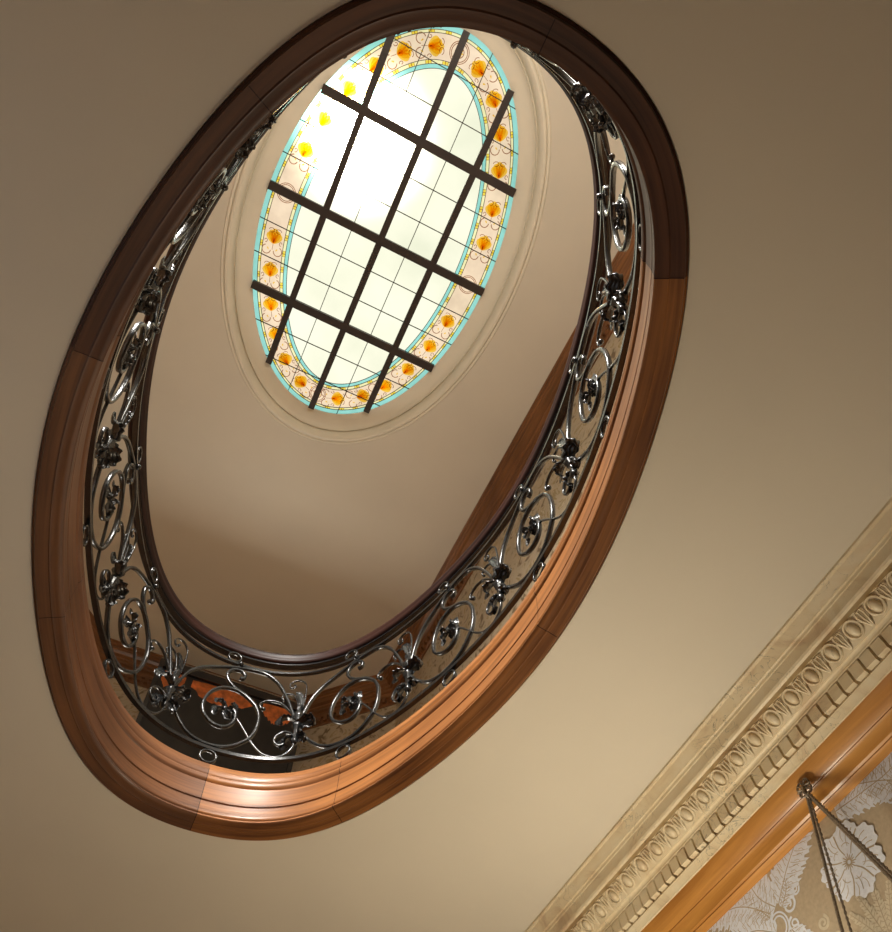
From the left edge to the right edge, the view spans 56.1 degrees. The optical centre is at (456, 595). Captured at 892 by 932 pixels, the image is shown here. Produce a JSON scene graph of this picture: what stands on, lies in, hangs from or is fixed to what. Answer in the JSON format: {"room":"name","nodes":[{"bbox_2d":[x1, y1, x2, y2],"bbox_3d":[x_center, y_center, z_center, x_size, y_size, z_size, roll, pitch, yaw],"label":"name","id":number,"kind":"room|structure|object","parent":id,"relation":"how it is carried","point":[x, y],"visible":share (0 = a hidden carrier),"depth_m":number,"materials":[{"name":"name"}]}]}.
{"room":"historic interior","nodes":[
{"label":"historic interior","id":0,"kind":"room"},
{"bbox_2d":[108,678,147,720],"bbox_3d":[-2.746,2.226,7.250,2.190,4.495,0.120,21,-60,-16],"label":"wall","id":1,"kind":"structure","parent":0,"point":[131,709],"depth_m":8.49,"materials":[{"name":"paint"}]},
{"bbox_2d":[136,657,305,773],"bbox_3d":[-2.347,1.300,8.367,1.560,1.068,0.313,21,-60,-16],"label":"wall picture","id":2,"kind":"object","parent":1,"relation":"attached to","point":[200,682],"visible":0.47,"depth_m":8.40,"materials":[{"name":"black paint"}]},
{"bbox_2d":[291,704,395,771],"bbox_3d":[-1.136,2.433,7.461,1.230,4.495,0.120,-17,-58,8],"label":"wall","id":3,"kind":"structure","parent":0,"point":[329,733],"depth_m":8.82,"materials":[{"name":"paint"}]},
{"bbox_2d":[83,64,633,698],"bbox_3d":[-1.406,-1.752,7.471,4.900,0.120,13.500,21,-60,-16],"label":"ceiling","id":4,"kind":"structure","parent":0,"point":[276,539],"depth_m":7.83,"materials":[{"name":"paint"}]},
{"bbox_2d":[220,27,550,443],"bbox_3d":[-0.623,-2.881,6.802,2.447,0.224,3.705,21,-60,-16],"label":"window","id":5,"kind":"structure","parent":4,"relation":"attached to","point":[377,239],"depth_m":6.79,"materials":[{"name":"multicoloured glass"}]},
{"bbox_2d":[0,0,891,931],"bbox_3d":[-0.802,-0.083,2.850,4.450,0.120,8.500,21,-60,-16],"label":"ceiling","id":6,"kind":"structure","parent":0,"point":[769,456],"depth_m":2.58,"materials":[{"name":"paint"}]},
{"bbox_2d":[32,0,688,840],"bbox_3d":[-0.421,-0.288,2.857,1.896,0.358,3.170,21,-60,-16],"label":"trim","id":7,"kind":"structure","parent":6,"relation":"attached to","point":[167,785],"depth_m":2.67,"materials":[{"name":"brown wood"}]},
{"bbox_2d":[83,27,640,764],"bbox_3d":[-0.446,-0.632,3.382,1.882,0.900,3.157,21,-60,-16],"label":"balustrade","id":8,"kind":"object","parent":7,"relation":"on","point":[154,300],"visible":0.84,"depth_m":3.56,"materials":[{"name":"metal"}]},
{"bbox_2d":[395,315,891,931],"bbox_3d":[1.296,0.497,3.733,0.205,8.800,8.630,21,-60,-16],"label":"wall","id":9,"kind":"structure","parent":0,"point":[794,895],"depth_m":3.00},
{"bbox_2d":[89,223,634,730],"bbox_3d":[-0.613,-2.719,6.600,3.930,0.340,9.900,21,-60,-16],"label":"trim","id":10,"kind":"structure","parent":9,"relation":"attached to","point":[520,449],"depth_m":8.16,"materials":[{"name":"brown wood"}]},
{"bbox_2d":[525,497,891,931],"bbox_3d":[1.042,0.744,3.241,0.354,0.274,8.460,21,-60,-16],"label":"trim","id":11,"kind":"structure","parent":9,"relation":"attached to","point":[833,651],"depth_m":3.13,"materials":[{"name":"beige stone"}]},
{"bbox_2d":[641,671,891,931],"bbox_3d":[1.155,0.894,3.106,0.118,0.128,8.460,21,-60,-16],"label":"trim","id":12,"kind":"structure","parent":9,"relation":"attached to","point":[862,741],"depth_m":3.05,"materials":[{"name":"brown wood"}]},
{"bbox_2d":[796,777,812,798],"bbox_3d":[1.243,0.684,2.959,0.063,0.081,0.061,-5,-57,1],"label":"hook","id":13,"kind":"object","parent":9,"relation":"attached to","point":[804,787],"visible":0.99,"depth_m":2.96,"materials":[{"name":"brown metal"}]},
{"bbox_2d":[805,796,843,931],"bbox_3d":[1.210,1.063,2.620,0.012,0.929,0.270,14,-58,-11],"label":"wire","id":14,"kind":"object","parent":13,"relation":"hanging from","point":[807,799],"visible":1,"depth_m":2.76,"materials":[{"name":"brown metal"}]},
{"bbox_2d":[808,795,851,931],"bbox_3d":[1.222,1.031,2.600,0.010,0.929,0.221,12,-58,-10],"label":"wire","id":15,"kind":"object","parent":13,"relation":"hanging from","point":[810,800],"visible":1,"depth_m":2.74,"materials":[{"name":"brown metal"}]},
{"bbox_2d":[807,791,891,875],"bbox_3d":[1.322,0.856,2.490,0.013,0.930,0.265,30,-63,-20],"label":"wire","id":16,"kind":"object","parent":13,"relation":"hanging from","point":[832,816],"visible":1,"depth_m":2.70,"materials":[{"name":"brown metal"}]},
{"bbox_2d":[810,797,891,881],"bbox_3d":[1.322,0.870,2.499,0.015,0.930,0.249,30,-63,-20],"label":"wire","id":17,"kind":"object","parent":13,"relation":"hanging from","point":[871,859],"visible":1,"depth_m":2.65,"materials":[{"name":"brown metal"}]}
]}

